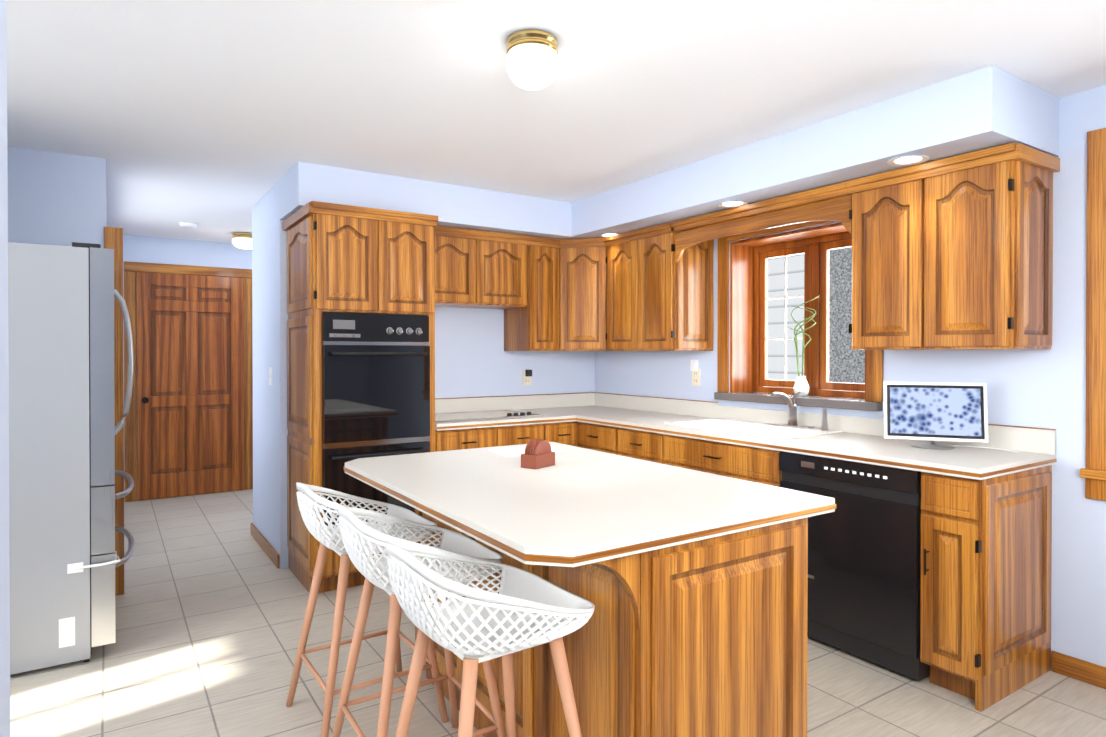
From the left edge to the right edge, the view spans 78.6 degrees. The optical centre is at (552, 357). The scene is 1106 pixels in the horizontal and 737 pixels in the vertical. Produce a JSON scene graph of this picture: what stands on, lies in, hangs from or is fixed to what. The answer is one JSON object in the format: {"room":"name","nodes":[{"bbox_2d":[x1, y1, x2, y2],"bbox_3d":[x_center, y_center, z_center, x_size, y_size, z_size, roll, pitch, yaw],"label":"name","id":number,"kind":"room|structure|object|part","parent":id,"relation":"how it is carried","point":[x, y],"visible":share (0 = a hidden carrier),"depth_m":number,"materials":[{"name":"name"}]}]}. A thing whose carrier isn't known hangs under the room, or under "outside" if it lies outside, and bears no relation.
{"room":"kitchen","nodes":[
{"label":"kitchen","id":0,"kind":"room"},
{"bbox_2d":[0,0,9,736],"bbox_3d":[-2.139,0.135,-0.043,3.390,2.370,0.120,0,0,-33],"label":"wall","id":1,"kind":"structure","parent":0,"point":[4,579],"depth_m":0.90,"materials":[{"name":"blue paint"}]},
{"bbox_2d":[7,146,106,247],"bbox_3d":[-4.707,0.110,3.774,3.700,2.370,2.700,0,0,-33],"label":"wall","id":2,"kind":"structure","parent":0,"point":[57,199],"depth_m":3.54,"materials":[{"name":"blue paint"}]},
{"bbox_2d":[123,234,251,501],"bbox_3d":[-4.010,0.096,5.969,7.280,2.370,0.200,0,0,-33],"label":"wall","id":3,"kind":"structure","parent":0,"point":[149,249],"depth_m":6.22,"materials":[{"name":"blue paint"}]},
{"bbox_2d":[124,261,252,501],"bbox_3d":[-3.328,0.214,6.230,1.058,2.130,0.112,0,0,-33],"label":"hall door","id":4,"kind":"structure","parent":3,"relation":"in","point":[193,358],"depth_m":6.23,"materials":[{"name":"red wood"}]},
{"bbox_2d":[252,180,594,568],"bbox_3d":[-0.919,0.101,5.167,2.399,2.370,0.940,0,0,-33],"label":"wall","id":5,"kind":"structure","parent":0,"point":[473,358],"depth_m":4.71,"materials":[{"name":"blue paint"}]},
{"bbox_2d":[250,523,279,567],"bbox_3d":[-1.930,1.248,4.514,0.014,0.085,0.910,0,0,-33],"label":"baseboard","id":6,"kind":"structure","parent":5,"relation":"attached to","point":[256,534],"depth_m":4.44,"materials":[{"name":"brown wood"}]},
{"bbox_2d":[268,367,271,385],"bbox_3d":[-1.815,0.121,4.331,0.016,0.115,0.072,0,0,-33],"label":"light switch","id":7,"kind":"object","parent":5,"relation":"attached to","point":[270,368],"depth_m":4.32,"materials":[{"name":"beige plastic"}]},
{"bbox_2d":[286,201,437,317],"bbox_3d":[-1.153,-0.537,4.053,0.676,0.571,0.652,0,0,-33],"label":"upper cabinet","id":8,"kind":"object","parent":5,"relation":"attached to","point":[342,259],"depth_m":3.78,"materials":[{"name":"brown wood"}]},
{"bbox_2d":[438,226,533,309],"bbox_3d":[-0.599,-0.588,4.584,0.805,0.476,0.373,0,0,-33],"label":"upper cabinet","id":9,"kind":"object","parent":5,"relation":"attached to","point":[481,269],"depth_m":4.49,"materials":[{"name":"brown wood"}]},
{"bbox_2d":[438,394,593,409],"bbox_3d":[-0.343,0.338,4.972,1.652,0.100,0.017,0,0,-33],"label":"backsplash","id":10,"kind":"structure","parent":5,"relation":"attached to","point":[528,402],"depth_m":5.05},
{"bbox_2d":[523,370,531,384],"bbox_3d":[-0.183,0.151,5.059,0.072,0.117,0.050,0,0,-33],"label":"outlet","id":11,"kind":"object","parent":5,"relation":"attached to","point":[527,374],"depth_m":5.06,"materials":[{"name":"beige plastic"}]},
{"bbox_2d":[504,236,561,350],"bbox_3d":[-0.156,-0.437,4.886,0.259,0.781,0.358,0,0,-33],"label":"upper cabinet","id":12,"kind":"object","parent":5,"relation":"attached to","point":[536,329],"depth_m":4.75,"materials":[{"name":"brown wood"}]},
{"bbox_2d":[7,0,1105,242],"bbox_3d":[-1.279,-1.113,1.833,7.300,0.100,10.100,0,0,-33],"label":"ceiling","id":13,"kind":"structure","parent":0,"point":[215,120],"depth_m":2.60,"materials":[{"name":"white paint"}]},
{"bbox_2d":[179,222,196,227],"bbox_3d":[-2.945,-1.069,5.454,0.130,0.034,0.130,0,0,-33],"label":"smoke detector","id":14,"kind":"object","parent":13,"relation":"attached to","point":[188,224],"visible":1,"depth_m":5.42,"materials":[{"name":"white plastic"}]},
{"bbox_2d":[232,232,251,248],"bbox_3d":[-2.717,-1.024,5.963,0.217,0.130,0.217,0,0,-33],"label":"light","id":15,"kind":"object","parent":13,"relation":"attached to","point":[241,240],"visible":0.79,"depth_m":5.88,"materials":[{"name":"white glass"}]},
{"bbox_2d":[506,29,558,89],"bbox_3d":[-0.070,-0.988,2.271,0.177,0.155,0.177,0,0,-33],"label":"ceiling light","id":16,"kind":"object","parent":13,"relation":"attached to","point":[532,63],"visible":1,"depth_m":2.21,"materials":[{"name":"white glass"}]},
{"bbox_2d":[10,489,1105,736],"bbox_3d":[-1.279,1.357,1.849,7.300,0.100,10.100,0,0,-33],"label":"floor","id":17,"kind":"structure","parent":0,"point":[210,605],"depth_m":2.75,"materials":[{"name":"tile"}]},
{"bbox_2d":[8,242,133,674],"bbox_3d":[-2.441,0.407,3.071,0.910,1.785,0.911,0,0,-33],"label":"refrigerator","id":18,"kind":"object","parent":17,"relation":"on","point":[65,559],"visible":1,"depth_m":2.82,"materials":[{"name":"grey metal"}]},
{"bbox_2d":[104,227,123,595],"bbox_3d":[-2.386,0.295,3.671,0.087,2.000,0.024,0,0,-33],"label":"surround","id":19,"kind":"object","parent":17,"relation":"on","point":[113,237],"visible":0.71,"depth_m":3.67,"materials":[{"name":"brown wood"}]},
{"bbox_2d":[290,314,437,592],"bbox_3d":[-1.153,0.523,4.060,0.660,1.541,0.652,0,0,-33],"label":"base cabinet","id":20,"kind":"object","parent":17,"relation":"on","point":[362,385],"depth_m":3.76,"materials":[{"name":"brown wood"}]},
{"bbox_2d":[322,312,429,525],"bbox_3d":[-1.126,0.373,4.019,0.606,1.240,0.653,0,0,-33],"label":"double oven","id":21,"kind":"object","parent":20,"relation":"in","point":[376,365],"depth_m":3.76,"materials":[{"name":"black"}]},
{"bbox_2d":[438,406,625,429],"bbox_3d":[-0.171,0.409,4.711,1.652,0.040,0.643,0,0,-33],"label":"countertop","id":22,"kind":"structure","parent":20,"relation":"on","point":[553,413],"depth_m":4.42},
{"bbox_2d":[438,406,545,421],"bbox_3d":[-0.519,0.376,4.498,0.771,0.027,0.501,0,0,-33],"label":"cooktop","id":23,"kind":"object","parent":22,"relation":"in","point":[471,412],"depth_m":4.61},
{"bbox_2d":[286,482,447,736],"bbox_3d":[-0.684,0.873,2.471,0.465,0.866,0.477,0,0,-34],"label":"stool","id":24,"kind":"object","parent":17,"relation":"on","point":[325,535],"visible":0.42,"depth_m":2.39,"materials":[{"name":"white plastic"}]},
{"bbox_2d":[332,506,506,736],"bbox_3d":[-0.413,0.875,2.087,0.465,0.866,0.477,0,0,-32],"label":"stool","id":25,"kind":"object","parent":17,"relation":"on","point":[371,570],"visible":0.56,"depth_m":2.03,"materials":[{"name":"white plastic"}]},
{"bbox_2d":[438,426,501,450],"bbox_3d":[-0.693,0.861,4.385,0.419,0.860,0.618,0,0,-33],"label":"base cabinet","id":26,"kind":"object","parent":17,"relation":"on","point":[448,440],"depth_m":4.13,"materials":[{"name":"brown wood"}]},
{"bbox_2d":[386,542,594,736],"bbox_3d":[-0.162,0.878,1.689,0.465,0.866,0.477,0,0,-35],"label":"stool","id":27,"kind":"object","parent":17,"relation":"on","point":[520,611],"visible":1,"depth_m":1.60,"materials":[{"name":"white plastic"}]},
{"bbox_2d":[502,426,545,445],"bbox_3d":[-0.371,0.860,4.597,0.351,0.860,0.618,0,0,-33],"label":"base cabinet","id":28,"kind":"object","parent":17,"relation":"on","point":[511,435],"depth_m":4.33,"materials":[{"name":"brown wood"}]},
{"bbox_2d":[546,422,577,446],"bbox_3d":[-0.106,0.859,4.772,0.284,0.860,0.618,0,0,-33],"label":"base cabinet","id":29,"kind":"object","parent":17,"relation":"on","point":[566,433],"depth_m":4.51,"materials":[{"name":"brown wood"}]},
{"bbox_2d":[578,422,613,453],"bbox_3d":[0.538,0.860,4.577,0.618,0.860,0.417,0,0,-33],"label":"base cabinet","id":30,"kind":"object","parent":17,"relation":"on","point":[598,438],"depth_m":4.40,"materials":[{"name":"brown wood"}]},
{"bbox_2d":[403,502,807,736],"bbox_3d":[0.039,0.874,2.336,0.844,0.860,1.434,0,0,-33],"label":"kitchen island","id":31,"kind":"object","parent":17,"relation":"on","point":[691,585],"depth_m":1.76,"materials":[{"name":"brown wood"}]},
{"bbox_2d":[344,442,835,573],"bbox_3d":[-0.011,0.424,2.301,1.006,0.039,1.496,0,0,-33],"label":"island countertop","id":32,"kind":"structure","parent":31,"relation":"on","point":[589,507],"depth_m":1.92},
{"bbox_2d":[488,447,566,455],"bbox_3d":[-0.111,0.398,2.888,0.280,0.003,0.200,0,0,-25],"label":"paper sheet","id":33,"kind":"object","parent":32,"relation":"on","point":[514,451],"visible":0.57,"depth_m":2.87,"materials":[{"name":"white paper"}]},
{"bbox_2d":[521,439,554,468],"bbox_3d":[-0.055,0.352,2.493,0.070,0.100,0.120,0,0,37],"label":"holder","id":34,"kind":"object","parent":32,"relation":"on","point":[538,453],"visible":1,"depth_m":2.46,"materials":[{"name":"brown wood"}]},
{"bbox_2d":[614,426,657,462],"bbox_3d":[0.769,0.862,4.226,0.618,0.860,0.423,0,0,-33],"label":"base cabinet","id":35,"kind":"object","parent":17,"relation":"on","point":[637,444],"depth_m":4.07,"materials":[{"name":"brown wood"}]},
{"bbox_2d":[658,434,861,486],"bbox_3d":[1.108,0.866,3.712,0.618,0.860,0.808,0,0,-33],"label":"base cabinet","id":36,"kind":"object","parent":17,"relation":"on","point":[747,463],"depth_m":3.50,"materials":[{"name":"brown wood"}]},
{"bbox_2d":[779,451,929,680],"bbox_3d":[1.496,0.862,3.090,0.598,0.835,0.649,0,0,-33],"label":"dishwasher","id":37,"kind":"object","parent":17,"relation":"on","point":[864,545],"visible":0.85,"depth_m":2.84,"materials":[{"name":"black metal"}]},
{"bbox_2d":[914,462,1055,711],"bbox_3d":[1.757,0.872,2.726,0.618,0.860,0.235,0,0,-33],"label":"base cabinet","id":38,"kind":"object","parent":17,"relation":"on","point":[986,554],"depth_m":2.58,"materials":[{"name":"brown wood"}]},
{"bbox_2d":[578,410,1056,481],"bbox_3d":[1.120,0.416,3.668,0.644,0.040,2.520,0,0,-33],"label":"countertop","id":39,"kind":"structure","parent":38,"relation":"on","point":[959,462],"depth_m":3.00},
{"bbox_2d":[666,418,845,437],"bbox_3d":[1.087,0.478,3.761,0.469,0.190,0.851,0,0,-33],"label":"sink","id":40,"kind":"object","parent":39,"relation":"in","point":[735,425],"depth_m":3.77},
{"bbox_2d":[770,390,829,429],"bbox_3d":[1.294,0.281,3.657,0.208,0.207,0.338,0,0,-33],"label":"faucet","id":41,"kind":"object","parent":39,"relation":"on","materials":[{"name":"silver metal"}]},
{"bbox_2d":[883,382,1020,452],"bbox_3d":[1.728,0.255,2.946,0.322,0.289,0.462,0,0,-33],"label":"smart display","id":42,"kind":"object","parent":39,"relation":"on","point":[933,412],"visible":1,"depth_m":2.96,"materials":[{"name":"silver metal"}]},
{"bbox_2d":[558,237,605,349],"bbox_3d":[0.212,-0.444,4.779,0.235,0.775,0.249,0,0,-33],"label":"upper cabinet","id":43,"kind":"object","parent":0,"relation":"attached to","point":[581,262],"depth_m":4.77,"materials":[{"name":"brown wood"}]},
{"bbox_2d":[280,65,1059,238],"bbox_3d":[0.211,-0.953,3.443,2.399,0.239,3.169,0,0,-33],"label":"soffit","id":44,"kind":"structure","parent":0,"point":[985,108],"depth_m":3.37,"materials":[{"name":"blue paint"}]},
{"bbox_2d":[599,233,616,237],"bbox_3d":[0.363,-0.836,4.594,0.095,0.008,0.165,0,0,-33],"label":"recessed light","id":45,"kind":"object","parent":44,"relation":"in","point":[607,234],"depth_m":4.60,"materials":[{"name":"white glass"}]},
{"bbox_2d":[718,201,747,207],"bbox_3d":[0.964,-0.830,3.638,0.145,0.008,0.161,0,0,-33],"label":"recessed light","id":46,"kind":"object","parent":44,"relation":"in","point":[729,204],"depth_m":3.65,"materials":[{"name":"white glass"}]},
{"bbox_2d":[887,155,929,165],"bbox_3d":[1.479,-0.825,2.814,0.164,0.008,0.160,0,0,-33],"label":"recessed light","id":47,"kind":"object","parent":44,"relation":"in","point":[907,160],"depth_m":2.83,"materials":[{"name":"white glass"}]},
{"bbox_2d":[595,85,1105,669],"bbox_3d":[2.178,0.115,2.920,0.300,2.370,8.100,0,0,-33],"label":"wall","id":48,"kind":"structure","parent":0,"point":[1037,387],"depth_m":2.78,"materials":[{"name":"blue paint"}]},
{"bbox_2d":[606,231,633,350],"bbox_3d":[0.613,-0.436,4.691,0.359,0.781,0.334,0,0,-33],"label":"upper cabinet","id":49,"kind":"object","parent":48,"relation":"attached to","point":[619,247],"depth_m":4.60,"materials":[{"name":"brown wood"}]},
{"bbox_2d":[634,222,717,350],"bbox_3d":[0.800,-0.434,4.406,0.359,0.781,0.348,0,0,-33],"label":"upper cabinet","id":50,"kind":"object","parent":48,"relation":"attached to","point":[673,261],"depth_m":4.27,"materials":[{"name":"brown wood"}]},
{"bbox_2d":[690,360,699,385],"bbox_3d":[0.940,0.101,4.490,0.040,0.173,0.072,0,0,-33],"label":"outlet","id":51,"kind":"object","parent":48,"relation":"attached to","point":[694,369],"depth_m":4.48,"materials":[{"name":"beige plastic"}]},
{"bbox_2d":[714,220,883,411],"bbox_3d":[1.460,-0.271,3.930,0.325,1.080,1.100,0,0,-33],"label":"window","id":52,"kind":"structure","parent":48,"relation":"in","point":[741,320],"depth_m":4.15,"materials":[{"name":"red wood"}]},
{"bbox_2d":[786,295,819,395],"bbox_3d":[1.453,-0.066,3.934,0.126,0.578,0.201,0,0,-33],"label":"bamboo","id":53,"kind":"object","parent":52,"relation":"on","point":[801,383],"visible":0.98,"depth_m":3.91,"materials":[{"name":"green plant"}]},
{"bbox_3d":[1.558,-0.242,3.995,0.050,0.930,0.890,0,0,-33],"label":"kitchen window sash","id":54,"kind":"part","parent":52,"relation":"part of","materials":[{"name":"brown wood"}]},
{"bbox_2d":[594,394,1055,453],"bbox_3d":[1.208,0.350,4.100,0.019,0.086,3.146,0,0,-33],"label":"backsplash","id":55,"kind":"structure","parent":48,"relation":"attached to","point":[1038,441],"depth_m":3.74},
{"bbox_2d":[842,142,1059,349],"bbox_3d":[1.729,-0.425,2.982,0.374,0.781,0.697,0,0,-33],"label":"upper cabinet","id":56,"kind":"object","parent":48,"relation":"attached to","point":[954,252],"depth_m":2.78,"materials":[{"name":"brown wood"}]},
{"bbox_2d":[1052,651,1105,688],"bbox_3d":[3.117,1.269,1.214,0.013,0.085,3.805,0,0,-33],"label":"baseboard","id":57,"kind":"structure","parent":48,"relation":"attached to","point":[1080,669],"depth_m":2.72,"materials":[{"name":"brown wood"}]},
{"bbox_2d":[1080,128,1105,500],"bbox_3d":[2.655,-0.165,2.125,0.315,1.460,1.550,0,0,-33],"label":"window","id":58,"kind":"structure","parent":48,"relation":"in","point":[1093,472],"depth_m":2.66,"materials":[{"name":"brown wood"}]},
{"label":"outside","id":59,"kind":"structure","parent":0,"visible":0},
{"bbox_2d":[768,247,864,382],"bbox_3d":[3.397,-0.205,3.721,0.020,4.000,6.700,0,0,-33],"label":"window panes","id":60,"kind":"structure","parent":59,"point":[846,363],"depth_m":5.67,"materials":[{"name":"clear glass"}]}
]}

